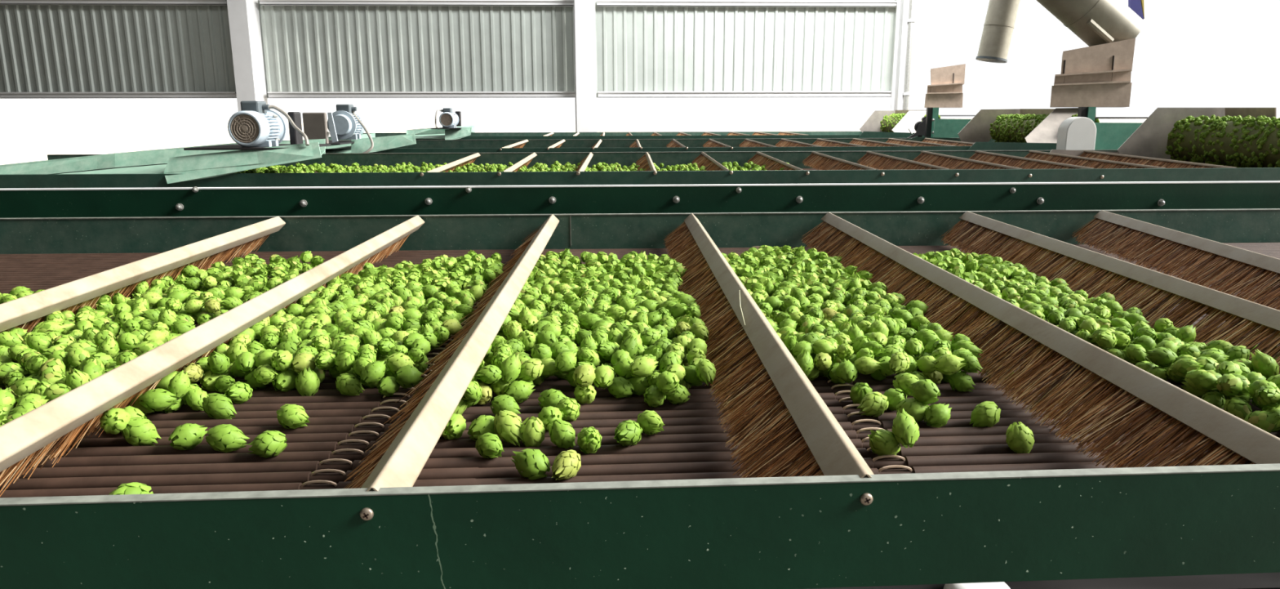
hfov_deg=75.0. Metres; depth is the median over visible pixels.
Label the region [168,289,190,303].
cone
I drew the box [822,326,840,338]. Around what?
cone
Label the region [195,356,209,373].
cone
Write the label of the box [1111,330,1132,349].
cone
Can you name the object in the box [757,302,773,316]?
cone
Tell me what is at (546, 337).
cone
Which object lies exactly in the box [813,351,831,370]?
cone
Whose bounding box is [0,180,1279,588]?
frame
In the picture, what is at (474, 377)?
cone
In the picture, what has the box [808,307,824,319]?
cone
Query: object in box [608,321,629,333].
cone
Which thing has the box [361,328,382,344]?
cone
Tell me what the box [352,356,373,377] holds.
cone
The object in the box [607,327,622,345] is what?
cone
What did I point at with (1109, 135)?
cladding
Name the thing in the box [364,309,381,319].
cone
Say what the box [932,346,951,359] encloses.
cone
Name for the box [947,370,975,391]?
cone
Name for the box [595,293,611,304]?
cone
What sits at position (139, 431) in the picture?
cone
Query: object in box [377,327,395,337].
cone
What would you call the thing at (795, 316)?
cone
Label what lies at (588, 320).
cone
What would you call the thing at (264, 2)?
trim
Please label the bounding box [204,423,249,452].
cone
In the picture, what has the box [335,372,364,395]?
cone
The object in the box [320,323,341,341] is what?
cone
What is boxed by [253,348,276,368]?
cone
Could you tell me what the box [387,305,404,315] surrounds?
cone
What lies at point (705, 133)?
brush
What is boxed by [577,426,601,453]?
cone
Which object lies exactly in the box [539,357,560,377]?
cone
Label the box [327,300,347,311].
cone
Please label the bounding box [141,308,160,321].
cone
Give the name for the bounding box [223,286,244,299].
cone
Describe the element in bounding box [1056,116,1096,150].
guard
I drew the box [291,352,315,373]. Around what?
cone
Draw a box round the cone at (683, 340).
[671,335,691,351]
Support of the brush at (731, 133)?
attached to the bed at (643, 135)
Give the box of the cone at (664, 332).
[653,324,667,337]
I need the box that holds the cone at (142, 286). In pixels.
[133,280,148,293]
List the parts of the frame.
plate, plate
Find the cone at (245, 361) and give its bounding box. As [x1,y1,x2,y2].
[235,351,255,373]
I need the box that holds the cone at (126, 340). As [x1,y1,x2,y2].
[116,332,139,351]
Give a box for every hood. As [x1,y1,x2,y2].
[924,63,965,107]
[1049,38,1135,106]
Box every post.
[924,107,938,137]
[943,581,1010,588]
[1077,106,1096,122]
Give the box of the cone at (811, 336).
[800,331,819,353]
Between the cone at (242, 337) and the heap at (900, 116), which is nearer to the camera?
the cone at (242, 337)
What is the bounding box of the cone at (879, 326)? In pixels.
[868,318,888,336]
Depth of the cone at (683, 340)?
1.40 m
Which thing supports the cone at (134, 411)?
on the conveyor at (691, 443)
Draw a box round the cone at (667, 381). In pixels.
[656,370,679,393]
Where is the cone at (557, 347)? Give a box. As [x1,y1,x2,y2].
[547,341,569,359]
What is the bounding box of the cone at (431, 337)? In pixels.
[421,331,436,348]
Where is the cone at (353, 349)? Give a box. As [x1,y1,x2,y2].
[335,344,359,359]
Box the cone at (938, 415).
[923,403,951,427]
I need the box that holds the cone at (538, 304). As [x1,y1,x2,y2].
[528,299,546,311]
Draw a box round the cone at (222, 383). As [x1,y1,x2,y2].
[213,374,235,394]
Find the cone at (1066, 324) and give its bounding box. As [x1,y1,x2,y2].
[1057,317,1075,333]
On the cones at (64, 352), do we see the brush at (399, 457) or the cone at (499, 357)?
the cone at (499, 357)
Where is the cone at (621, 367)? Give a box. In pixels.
[612,357,633,378]
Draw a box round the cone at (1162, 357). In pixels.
[1145,346,1177,367]
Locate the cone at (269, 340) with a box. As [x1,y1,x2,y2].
[259,332,279,349]
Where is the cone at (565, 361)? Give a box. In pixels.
[555,349,577,373]
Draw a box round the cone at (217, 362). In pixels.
[206,350,231,373]
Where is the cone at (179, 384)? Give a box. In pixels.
[168,370,190,398]
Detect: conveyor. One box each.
[0,242,1279,497]
[314,167,1103,173]
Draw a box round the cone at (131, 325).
[122,319,140,332]
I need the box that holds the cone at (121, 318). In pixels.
[114,311,133,328]
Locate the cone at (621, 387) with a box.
[606,376,634,397]
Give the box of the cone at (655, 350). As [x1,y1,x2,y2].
[642,344,663,364]
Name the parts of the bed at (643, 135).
plate, plate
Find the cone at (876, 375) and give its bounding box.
[870,369,886,380]
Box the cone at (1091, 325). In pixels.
[1079,318,1100,334]
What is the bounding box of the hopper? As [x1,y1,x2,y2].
[1116,107,1279,167]
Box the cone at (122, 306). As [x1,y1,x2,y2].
[112,302,131,315]
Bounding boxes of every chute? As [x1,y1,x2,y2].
[859,110,974,133]
[958,107,1148,142]
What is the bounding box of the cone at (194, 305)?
[183,298,204,313]
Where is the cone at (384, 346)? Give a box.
[375,337,395,355]
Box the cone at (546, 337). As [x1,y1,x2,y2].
[535,329,558,346]
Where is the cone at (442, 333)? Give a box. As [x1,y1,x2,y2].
[433,325,449,342]
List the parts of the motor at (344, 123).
gearbox plate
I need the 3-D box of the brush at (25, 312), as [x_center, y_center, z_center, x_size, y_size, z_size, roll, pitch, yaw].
[-1.161,0.024,1.696,0.127,0.124,2.051,-1,12,-2]
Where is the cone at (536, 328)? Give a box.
[532,320,551,333]
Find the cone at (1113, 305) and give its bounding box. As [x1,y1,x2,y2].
[1101,299,1123,315]
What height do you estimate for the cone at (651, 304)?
0.031 m
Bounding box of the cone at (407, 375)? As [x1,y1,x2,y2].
[394,364,423,388]
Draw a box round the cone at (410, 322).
[400,318,422,331]
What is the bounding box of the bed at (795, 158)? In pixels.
[0,149,1279,188]
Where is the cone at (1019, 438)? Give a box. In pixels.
[1005,421,1034,453]
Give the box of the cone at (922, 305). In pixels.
[905,299,928,314]
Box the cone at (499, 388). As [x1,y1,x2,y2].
[491,377,511,395]
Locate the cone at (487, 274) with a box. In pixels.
[482,268,496,281]
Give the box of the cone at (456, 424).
[441,413,466,439]
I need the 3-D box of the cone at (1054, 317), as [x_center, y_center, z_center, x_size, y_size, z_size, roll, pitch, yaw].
[0.800,0.045,1.605,0.041,0.031,0.032,-11,16,-41]
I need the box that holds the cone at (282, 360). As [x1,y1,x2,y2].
[270,349,293,371]
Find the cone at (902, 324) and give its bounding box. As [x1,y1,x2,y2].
[892,317,906,334]
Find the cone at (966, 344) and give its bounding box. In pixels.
[951,339,982,357]
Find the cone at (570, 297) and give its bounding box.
[562,292,578,305]
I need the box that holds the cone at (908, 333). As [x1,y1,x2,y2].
[897,327,916,341]
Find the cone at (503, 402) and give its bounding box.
[490,394,520,416]
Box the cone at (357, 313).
[346,305,367,322]
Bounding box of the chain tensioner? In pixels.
[907,116,925,137]
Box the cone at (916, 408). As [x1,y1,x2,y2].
[896,397,929,422]
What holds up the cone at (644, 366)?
on the conveyor at (691, 443)
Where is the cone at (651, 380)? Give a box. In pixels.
[647,370,661,386]
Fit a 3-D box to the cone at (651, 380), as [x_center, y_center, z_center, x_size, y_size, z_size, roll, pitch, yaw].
[0.027,0.134,1.289,0.032,0.030,0.038,-3,13,-13]
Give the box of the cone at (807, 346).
[791,340,813,358]
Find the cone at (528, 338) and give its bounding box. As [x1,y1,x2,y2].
[516,329,536,350]
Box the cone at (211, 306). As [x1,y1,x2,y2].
[204,298,220,313]
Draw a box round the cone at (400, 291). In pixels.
[391,286,412,302]
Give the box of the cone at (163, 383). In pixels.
[152,370,184,390]
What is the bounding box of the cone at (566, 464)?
[551,448,581,479]
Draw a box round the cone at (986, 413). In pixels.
[969,400,1000,426]
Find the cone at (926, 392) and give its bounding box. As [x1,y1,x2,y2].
[907,378,940,404]
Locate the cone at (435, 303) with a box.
[426,299,444,310]
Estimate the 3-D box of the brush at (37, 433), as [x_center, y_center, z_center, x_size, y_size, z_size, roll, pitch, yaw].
[-0.737,0.019,1.715,0.129,0.125,2.042,0,12,-1]
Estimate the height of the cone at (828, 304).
0.032 m
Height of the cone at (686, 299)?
0.034 m
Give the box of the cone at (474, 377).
[471,373,477,381]
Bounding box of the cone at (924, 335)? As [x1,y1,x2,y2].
[914,328,939,346]
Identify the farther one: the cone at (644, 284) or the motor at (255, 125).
the motor at (255, 125)
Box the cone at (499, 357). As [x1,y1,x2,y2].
[490,351,509,368]
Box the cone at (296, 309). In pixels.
[285,303,305,316]
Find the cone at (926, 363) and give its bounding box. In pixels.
[915,355,937,373]
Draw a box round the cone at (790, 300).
[783,296,801,311]
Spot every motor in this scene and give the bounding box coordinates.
[227,100,309,146]
[302,104,373,152]
[435,107,461,128]
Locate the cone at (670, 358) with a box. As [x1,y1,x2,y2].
[659,351,679,373]
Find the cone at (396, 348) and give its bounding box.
[387,344,408,357]
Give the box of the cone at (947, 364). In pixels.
[934,353,965,374]
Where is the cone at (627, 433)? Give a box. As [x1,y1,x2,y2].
[613,419,642,445]
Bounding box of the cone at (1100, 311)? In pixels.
[1092,304,1111,319]
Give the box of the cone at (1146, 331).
[1134,325,1158,340]
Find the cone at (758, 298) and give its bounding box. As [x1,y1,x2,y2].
[751,292,764,305]
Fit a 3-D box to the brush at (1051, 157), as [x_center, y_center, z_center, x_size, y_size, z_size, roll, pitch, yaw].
[3.176,-0.929,6.001,0.124,0.141,1.761,0,12,-1]
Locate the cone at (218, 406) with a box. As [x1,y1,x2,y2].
[201,392,236,418]
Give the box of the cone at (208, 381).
[200,370,228,391]
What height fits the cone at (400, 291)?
0.038 m
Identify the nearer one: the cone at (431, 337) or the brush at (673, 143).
the cone at (431, 337)
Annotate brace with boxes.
[1128,0,1144,19]
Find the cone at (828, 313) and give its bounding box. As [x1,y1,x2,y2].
[821,306,839,320]
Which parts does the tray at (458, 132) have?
mounting plate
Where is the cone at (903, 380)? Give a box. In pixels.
[892,372,919,395]
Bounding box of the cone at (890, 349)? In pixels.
[875,343,905,359]
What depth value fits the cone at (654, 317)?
1.58 m
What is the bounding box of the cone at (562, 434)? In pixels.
[548,418,575,448]
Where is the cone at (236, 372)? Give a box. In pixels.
[230,360,245,377]
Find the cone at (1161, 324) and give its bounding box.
[1153,317,1173,332]
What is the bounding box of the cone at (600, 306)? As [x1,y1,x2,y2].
[591,302,610,313]
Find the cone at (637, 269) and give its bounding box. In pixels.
[631,265,645,276]
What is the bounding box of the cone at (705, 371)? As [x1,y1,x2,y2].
[695,358,715,384]
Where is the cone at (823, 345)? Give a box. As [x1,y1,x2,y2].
[812,338,837,356]
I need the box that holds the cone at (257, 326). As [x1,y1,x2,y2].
[248,322,264,341]
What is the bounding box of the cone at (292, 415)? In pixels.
[276,403,310,428]
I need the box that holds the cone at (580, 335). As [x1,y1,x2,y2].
[574,328,591,345]
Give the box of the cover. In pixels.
[0,138,330,183]
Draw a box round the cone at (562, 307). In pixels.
[554,302,570,315]
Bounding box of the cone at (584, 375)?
[572,363,595,386]
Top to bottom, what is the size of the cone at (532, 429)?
0.049 m
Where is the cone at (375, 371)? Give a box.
[360,360,386,385]
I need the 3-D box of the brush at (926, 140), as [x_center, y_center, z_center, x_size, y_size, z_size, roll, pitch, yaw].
[3.538,-1.669,9.394,0.124,0.125,2.151,0,12,-1]
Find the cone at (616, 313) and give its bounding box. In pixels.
[605,305,625,322]
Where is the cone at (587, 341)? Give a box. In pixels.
[579,333,597,352]
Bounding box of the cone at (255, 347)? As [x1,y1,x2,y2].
[246,340,265,355]
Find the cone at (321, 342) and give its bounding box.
[311,333,332,352]
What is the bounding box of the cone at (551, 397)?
[537,388,566,408]
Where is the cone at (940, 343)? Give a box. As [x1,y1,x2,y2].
[931,338,951,353]
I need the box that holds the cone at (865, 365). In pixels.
[854,355,880,374]
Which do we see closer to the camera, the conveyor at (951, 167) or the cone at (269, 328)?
the cone at (269, 328)
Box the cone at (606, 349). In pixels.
[595,341,618,361]
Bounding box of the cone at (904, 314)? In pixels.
[890,308,913,326]
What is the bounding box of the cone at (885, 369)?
[876,355,894,375]
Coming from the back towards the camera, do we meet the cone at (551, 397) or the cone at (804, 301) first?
the cone at (804, 301)
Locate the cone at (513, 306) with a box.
[511,303,519,310]
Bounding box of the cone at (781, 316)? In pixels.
[774,311,791,324]
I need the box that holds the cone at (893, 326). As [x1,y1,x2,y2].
[876,316,898,336]
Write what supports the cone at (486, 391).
on the conveyor at (691, 443)
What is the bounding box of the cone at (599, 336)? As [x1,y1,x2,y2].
[590,328,608,345]
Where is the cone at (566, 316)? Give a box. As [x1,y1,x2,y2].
[560,311,581,326]
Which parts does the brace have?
yellow leg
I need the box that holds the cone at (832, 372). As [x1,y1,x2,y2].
[826,361,845,383]
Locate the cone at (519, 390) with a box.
[504,380,535,402]
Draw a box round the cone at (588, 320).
[577,311,603,329]
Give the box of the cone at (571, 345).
[564,341,577,355]
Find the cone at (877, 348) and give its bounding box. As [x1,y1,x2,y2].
[862,340,885,358]
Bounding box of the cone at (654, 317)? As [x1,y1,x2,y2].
[646,309,662,328]
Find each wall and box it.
[0,0,897,97]
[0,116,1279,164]
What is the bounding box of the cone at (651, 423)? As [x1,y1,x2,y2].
[635,409,664,434]
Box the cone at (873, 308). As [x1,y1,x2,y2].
[862,304,884,316]
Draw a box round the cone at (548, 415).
[537,405,562,430]
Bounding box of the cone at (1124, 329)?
[1114,325,1133,341]
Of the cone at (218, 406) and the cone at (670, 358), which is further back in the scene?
the cone at (670, 358)
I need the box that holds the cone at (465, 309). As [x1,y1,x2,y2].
[454,303,474,318]
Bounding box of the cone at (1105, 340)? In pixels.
[1095,330,1117,349]
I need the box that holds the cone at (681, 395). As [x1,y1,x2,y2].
[663,383,690,404]
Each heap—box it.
[880,112,940,132]
[989,113,1099,142]
[1164,114,1279,168]
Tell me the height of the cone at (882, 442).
0.041 m
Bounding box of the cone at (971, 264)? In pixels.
[964,259,977,271]
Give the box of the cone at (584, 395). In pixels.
[573,383,596,404]
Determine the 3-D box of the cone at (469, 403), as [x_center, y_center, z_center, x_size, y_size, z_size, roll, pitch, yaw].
[-0.258,0.149,1.232,0.049,0.035,0.036,0,12,2]
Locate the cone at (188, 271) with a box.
[179,264,199,277]
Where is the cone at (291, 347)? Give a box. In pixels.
[274,340,297,355]
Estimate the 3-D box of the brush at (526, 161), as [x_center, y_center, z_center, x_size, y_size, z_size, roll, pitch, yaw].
[-0.870,-0.883,5.835,0.124,0.141,1.761,0,12,-1]
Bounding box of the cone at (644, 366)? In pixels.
[628,355,657,377]
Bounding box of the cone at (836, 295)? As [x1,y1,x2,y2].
[828,288,844,302]
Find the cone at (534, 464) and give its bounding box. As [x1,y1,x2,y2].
[511,448,550,479]
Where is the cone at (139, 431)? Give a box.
[121,416,160,445]
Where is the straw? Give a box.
[739,293,745,325]
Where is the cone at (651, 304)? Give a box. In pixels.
[639,298,659,312]
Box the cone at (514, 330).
[506,322,522,339]
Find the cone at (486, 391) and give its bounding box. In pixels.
[477,382,492,404]
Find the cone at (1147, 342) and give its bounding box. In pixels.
[1132,334,1156,351]
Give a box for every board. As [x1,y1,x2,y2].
[857,131,924,137]
[907,137,959,141]
[967,142,1056,150]
[1049,149,1118,159]
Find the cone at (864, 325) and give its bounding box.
[857,320,871,334]
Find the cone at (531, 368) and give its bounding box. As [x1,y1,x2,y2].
[518,358,543,380]
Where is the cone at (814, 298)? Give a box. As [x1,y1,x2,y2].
[807,293,823,303]
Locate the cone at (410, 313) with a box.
[401,307,422,319]
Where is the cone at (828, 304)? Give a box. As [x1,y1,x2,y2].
[820,299,838,311]
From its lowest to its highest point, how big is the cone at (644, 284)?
0.038 m
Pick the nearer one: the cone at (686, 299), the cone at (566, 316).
the cone at (566, 316)
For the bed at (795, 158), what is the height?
1.599 m
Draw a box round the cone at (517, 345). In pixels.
[506,337,524,355]
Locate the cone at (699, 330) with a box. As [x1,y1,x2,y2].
[688,322,708,341]
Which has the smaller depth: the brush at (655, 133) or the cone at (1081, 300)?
the cone at (1081, 300)
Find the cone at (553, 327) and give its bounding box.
[539,323,563,337]
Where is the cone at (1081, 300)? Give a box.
[1065,293,1086,306]
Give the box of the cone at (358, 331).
[351,327,368,344]
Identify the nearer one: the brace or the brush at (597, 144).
the brush at (597, 144)
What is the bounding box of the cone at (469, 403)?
[464,395,480,407]
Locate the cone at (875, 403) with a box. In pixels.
[857,391,888,417]
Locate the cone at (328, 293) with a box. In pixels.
[319,286,337,302]
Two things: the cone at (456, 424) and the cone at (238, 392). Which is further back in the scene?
the cone at (238, 392)
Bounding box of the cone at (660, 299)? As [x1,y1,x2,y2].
[649,295,666,310]
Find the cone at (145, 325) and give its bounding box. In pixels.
[137,318,155,331]
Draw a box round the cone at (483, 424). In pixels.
[467,414,497,440]
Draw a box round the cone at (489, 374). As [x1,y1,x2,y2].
[475,364,502,383]
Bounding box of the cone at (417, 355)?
[407,346,425,364]
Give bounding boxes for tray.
[324,133,416,153]
[406,124,475,139]
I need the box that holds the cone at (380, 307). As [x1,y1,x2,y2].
[368,302,386,316]
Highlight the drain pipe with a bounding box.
[902,0,915,110]
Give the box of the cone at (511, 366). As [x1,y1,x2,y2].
[499,353,520,382]
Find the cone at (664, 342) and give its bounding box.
[653,337,672,354]
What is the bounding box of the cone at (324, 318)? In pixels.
[313,312,331,324]
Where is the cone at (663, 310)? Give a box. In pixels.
[657,306,671,317]
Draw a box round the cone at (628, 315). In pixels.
[622,309,637,322]
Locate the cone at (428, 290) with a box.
[421,284,437,297]
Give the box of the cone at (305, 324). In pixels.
[298,317,319,331]
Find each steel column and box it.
[226,0,267,111]
[573,0,596,132]
[890,0,909,110]
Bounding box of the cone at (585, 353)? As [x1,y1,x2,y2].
[576,346,595,363]
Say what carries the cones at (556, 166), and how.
on the conveyor at (951, 167)
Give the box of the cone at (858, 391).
[848,382,872,404]
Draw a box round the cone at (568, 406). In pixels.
[555,396,580,422]
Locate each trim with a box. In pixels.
[0,0,226,5]
[0,91,236,98]
[258,0,573,6]
[266,91,574,97]
[596,0,897,7]
[597,90,891,97]
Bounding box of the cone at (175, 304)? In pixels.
[164,297,182,312]
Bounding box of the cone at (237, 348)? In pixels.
[226,340,248,362]
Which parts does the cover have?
mounting plate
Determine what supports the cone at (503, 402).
on the conveyor at (691, 443)
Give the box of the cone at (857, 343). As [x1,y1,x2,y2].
[851,335,870,354]
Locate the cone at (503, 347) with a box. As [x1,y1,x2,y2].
[493,342,513,355]
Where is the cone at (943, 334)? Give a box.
[934,328,953,340]
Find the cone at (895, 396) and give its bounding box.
[883,387,906,410]
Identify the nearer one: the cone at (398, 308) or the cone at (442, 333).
the cone at (442, 333)
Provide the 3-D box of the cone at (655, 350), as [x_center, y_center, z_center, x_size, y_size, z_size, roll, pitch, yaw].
[0.021,0.100,1.383,0.035,0.042,0.034,1,12,5]
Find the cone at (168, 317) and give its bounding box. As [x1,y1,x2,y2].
[157,308,176,331]
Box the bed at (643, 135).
[328,131,862,139]
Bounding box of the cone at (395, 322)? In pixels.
[385,315,403,330]
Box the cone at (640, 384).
[627,376,649,395]
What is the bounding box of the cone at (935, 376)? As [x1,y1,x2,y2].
[922,369,942,385]
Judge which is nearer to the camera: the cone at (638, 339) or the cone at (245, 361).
the cone at (245, 361)
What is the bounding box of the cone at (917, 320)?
[910,314,929,330]
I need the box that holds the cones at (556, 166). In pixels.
[234,160,788,173]
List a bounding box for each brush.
[0,214,424,496]
[0,216,285,332]
[343,213,559,491]
[426,152,480,172]
[502,139,528,147]
[502,152,537,171]
[547,138,565,147]
[573,151,593,171]
[591,138,602,147]
[629,138,640,147]
[635,151,656,170]
[651,131,662,135]
[663,213,874,477]
[666,138,685,146]
[675,131,691,135]
[691,151,729,170]
[701,131,721,135]
[702,138,731,146]
[726,131,751,135]
[739,138,777,146]
[747,151,803,170]
[751,131,776,135]
[775,138,822,146]
[777,131,805,134]
[800,212,1279,467]
[802,151,877,169]
[811,137,865,146]
[849,137,911,146]
[857,151,949,169]
[886,137,955,146]
[912,150,1022,168]
[921,137,974,146]
[940,210,1279,380]
[968,150,1093,168]
[1023,150,1165,168]
[1071,209,1279,310]
[1080,150,1237,168]
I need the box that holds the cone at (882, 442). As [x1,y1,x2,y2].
[867,428,901,455]
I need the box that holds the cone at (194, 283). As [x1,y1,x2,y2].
[182,276,203,290]
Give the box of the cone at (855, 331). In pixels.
[846,323,863,346]
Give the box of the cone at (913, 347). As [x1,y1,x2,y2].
[904,337,924,356]
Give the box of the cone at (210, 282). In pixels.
[203,275,217,288]
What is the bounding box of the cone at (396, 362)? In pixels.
[386,352,415,373]
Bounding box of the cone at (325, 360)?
[313,350,335,369]
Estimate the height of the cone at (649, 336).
0.033 m
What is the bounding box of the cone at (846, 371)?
[835,358,857,383]
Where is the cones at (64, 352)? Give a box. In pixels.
[0,244,1279,494]
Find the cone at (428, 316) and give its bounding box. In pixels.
[421,310,439,324]
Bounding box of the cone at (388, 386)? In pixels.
[377,376,399,396]
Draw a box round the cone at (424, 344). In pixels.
[411,337,431,355]
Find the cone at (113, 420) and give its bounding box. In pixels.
[99,407,130,434]
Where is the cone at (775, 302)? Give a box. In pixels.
[763,295,782,311]
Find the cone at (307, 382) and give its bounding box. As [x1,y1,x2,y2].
[294,366,319,395]
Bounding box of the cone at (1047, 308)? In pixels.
[1042,304,1057,319]
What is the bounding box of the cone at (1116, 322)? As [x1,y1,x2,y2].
[1110,317,1133,331]
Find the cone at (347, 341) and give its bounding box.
[333,337,359,351]
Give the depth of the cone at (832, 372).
1.35 m
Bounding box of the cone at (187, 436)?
[168,422,208,449]
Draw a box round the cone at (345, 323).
[337,319,356,333]
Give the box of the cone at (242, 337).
[228,333,251,346]
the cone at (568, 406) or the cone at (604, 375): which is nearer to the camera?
the cone at (568, 406)
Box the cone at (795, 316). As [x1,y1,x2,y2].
[789,311,803,328]
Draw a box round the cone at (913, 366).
[898,351,917,373]
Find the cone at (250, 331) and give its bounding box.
[234,328,257,342]
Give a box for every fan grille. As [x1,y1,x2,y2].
[230,114,259,142]
[440,113,452,125]
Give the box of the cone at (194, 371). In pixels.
[182,362,204,382]
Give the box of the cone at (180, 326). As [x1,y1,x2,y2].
[170,320,192,334]
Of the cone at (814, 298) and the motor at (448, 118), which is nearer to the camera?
the cone at (814, 298)
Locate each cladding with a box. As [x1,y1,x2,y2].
[933,118,971,137]
[1094,122,1142,150]
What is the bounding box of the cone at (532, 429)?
[520,415,545,446]
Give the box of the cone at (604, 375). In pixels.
[593,364,613,389]
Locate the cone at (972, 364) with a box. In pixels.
[955,351,982,373]
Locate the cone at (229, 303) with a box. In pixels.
[219,296,243,310]
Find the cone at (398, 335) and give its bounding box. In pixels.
[391,330,408,342]
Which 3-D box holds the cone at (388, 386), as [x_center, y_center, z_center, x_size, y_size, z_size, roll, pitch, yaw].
[-0.390,0.143,1.301,0.040,0.032,0.031,-6,14,-27]
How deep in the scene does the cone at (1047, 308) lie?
1.64 m
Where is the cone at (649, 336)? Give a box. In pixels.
[640,328,661,346]
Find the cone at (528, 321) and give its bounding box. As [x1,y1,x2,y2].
[520,314,537,331]
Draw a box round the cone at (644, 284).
[636,279,652,291]
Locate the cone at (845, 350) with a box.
[835,342,853,359]
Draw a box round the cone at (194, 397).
[185,387,208,410]
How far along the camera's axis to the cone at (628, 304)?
1.71 m
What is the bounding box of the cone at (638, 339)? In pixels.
[625,331,642,344]
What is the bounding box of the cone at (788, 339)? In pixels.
[779,330,797,353]
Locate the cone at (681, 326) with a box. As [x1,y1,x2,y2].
[674,320,691,336]
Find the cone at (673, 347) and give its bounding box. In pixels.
[665,342,687,361]
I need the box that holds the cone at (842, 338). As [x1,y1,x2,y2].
[832,332,851,345]
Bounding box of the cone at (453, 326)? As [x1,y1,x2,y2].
[440,319,462,334]
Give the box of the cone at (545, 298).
[537,293,551,306]
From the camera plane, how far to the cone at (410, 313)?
1.61 m
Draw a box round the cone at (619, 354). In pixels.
[610,348,631,365]
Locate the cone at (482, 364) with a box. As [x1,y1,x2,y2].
[477,359,484,368]
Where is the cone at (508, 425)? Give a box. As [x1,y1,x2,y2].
[493,409,524,446]
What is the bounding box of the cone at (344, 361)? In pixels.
[334,350,354,373]
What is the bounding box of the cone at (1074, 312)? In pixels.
[1063,307,1083,319]
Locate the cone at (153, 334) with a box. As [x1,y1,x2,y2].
[142,329,167,341]
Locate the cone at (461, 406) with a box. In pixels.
[453,395,467,414]
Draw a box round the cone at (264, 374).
[253,364,278,384]
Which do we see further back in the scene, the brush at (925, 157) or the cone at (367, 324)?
the brush at (925, 157)
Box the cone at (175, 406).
[161,389,183,413]
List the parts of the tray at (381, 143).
mounting plate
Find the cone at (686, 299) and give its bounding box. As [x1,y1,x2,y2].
[676,293,696,306]
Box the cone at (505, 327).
[502,320,522,336]
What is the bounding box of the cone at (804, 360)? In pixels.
[794,348,813,376]
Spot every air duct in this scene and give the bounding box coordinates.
[975,0,1020,62]
[1036,0,1143,46]
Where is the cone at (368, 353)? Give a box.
[357,348,376,361]
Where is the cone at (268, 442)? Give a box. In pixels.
[247,430,287,457]
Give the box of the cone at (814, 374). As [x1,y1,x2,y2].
[805,362,819,380]
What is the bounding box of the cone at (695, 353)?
[686,347,706,364]
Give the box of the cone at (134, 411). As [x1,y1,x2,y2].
[122,405,146,420]
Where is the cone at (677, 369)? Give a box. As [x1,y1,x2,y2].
[666,363,685,380]
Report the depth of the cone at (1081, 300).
1.73 m
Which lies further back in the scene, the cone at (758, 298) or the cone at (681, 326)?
the cone at (758, 298)
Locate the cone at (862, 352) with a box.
[856,347,874,359]
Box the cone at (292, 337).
[278,333,302,345]
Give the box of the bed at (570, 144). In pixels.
[324,137,995,152]
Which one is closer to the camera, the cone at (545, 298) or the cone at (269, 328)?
the cone at (269, 328)
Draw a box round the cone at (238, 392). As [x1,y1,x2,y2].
[223,381,253,403]
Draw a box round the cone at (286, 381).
[271,368,298,391]
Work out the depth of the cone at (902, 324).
1.54 m
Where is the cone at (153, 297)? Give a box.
[140,291,163,306]
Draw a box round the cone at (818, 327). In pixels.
[808,323,825,333]
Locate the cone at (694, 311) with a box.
[685,306,701,318]
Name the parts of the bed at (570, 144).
plate, plate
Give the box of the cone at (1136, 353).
[1125,343,1148,362]
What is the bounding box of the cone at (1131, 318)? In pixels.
[1124,312,1149,326]
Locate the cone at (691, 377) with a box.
[682,364,703,386]
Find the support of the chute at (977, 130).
attached to the bed at (570, 144)
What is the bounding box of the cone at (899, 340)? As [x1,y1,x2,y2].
[887,334,906,348]
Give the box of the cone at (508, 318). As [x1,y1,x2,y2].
[499,314,511,330]
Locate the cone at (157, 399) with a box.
[138,387,179,411]
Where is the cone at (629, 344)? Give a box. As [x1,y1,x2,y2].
[617,334,637,359]
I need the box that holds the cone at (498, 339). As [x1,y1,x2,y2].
[490,334,507,352]
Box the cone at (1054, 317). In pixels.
[1047,309,1065,325]
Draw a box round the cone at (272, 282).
[265,276,283,288]
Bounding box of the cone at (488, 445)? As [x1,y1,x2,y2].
[475,432,504,457]
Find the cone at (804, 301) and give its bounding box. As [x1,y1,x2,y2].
[797,296,809,311]
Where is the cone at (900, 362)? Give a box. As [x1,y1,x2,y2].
[888,351,910,373]
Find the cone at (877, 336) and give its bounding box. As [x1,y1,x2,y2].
[867,331,887,347]
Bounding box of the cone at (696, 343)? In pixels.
[686,337,706,354]
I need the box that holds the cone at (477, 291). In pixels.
[468,283,483,301]
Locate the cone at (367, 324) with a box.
[354,319,374,330]
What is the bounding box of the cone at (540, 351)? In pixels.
[531,343,551,359]
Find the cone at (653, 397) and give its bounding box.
[643,385,666,407]
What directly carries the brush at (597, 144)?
on the conveyor
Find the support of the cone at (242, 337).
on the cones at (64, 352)
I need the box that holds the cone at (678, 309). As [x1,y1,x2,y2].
[669,302,688,319]
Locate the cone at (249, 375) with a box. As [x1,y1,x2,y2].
[244,367,271,389]
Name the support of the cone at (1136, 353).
on the conveyor at (691, 443)
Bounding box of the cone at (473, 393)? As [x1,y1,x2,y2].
[462,380,482,402]
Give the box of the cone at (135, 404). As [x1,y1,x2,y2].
[128,392,153,414]
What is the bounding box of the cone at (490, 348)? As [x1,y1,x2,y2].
[484,344,492,355]
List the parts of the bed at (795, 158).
plate, plate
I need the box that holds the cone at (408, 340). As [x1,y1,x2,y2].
[402,332,427,351]
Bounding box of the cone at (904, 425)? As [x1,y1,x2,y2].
[891,408,919,448]
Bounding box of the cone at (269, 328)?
[258,324,279,337]
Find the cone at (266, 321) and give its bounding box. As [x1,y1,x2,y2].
[258,316,270,326]
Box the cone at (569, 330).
[560,324,576,340]
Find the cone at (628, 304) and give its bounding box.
[618,297,636,311]

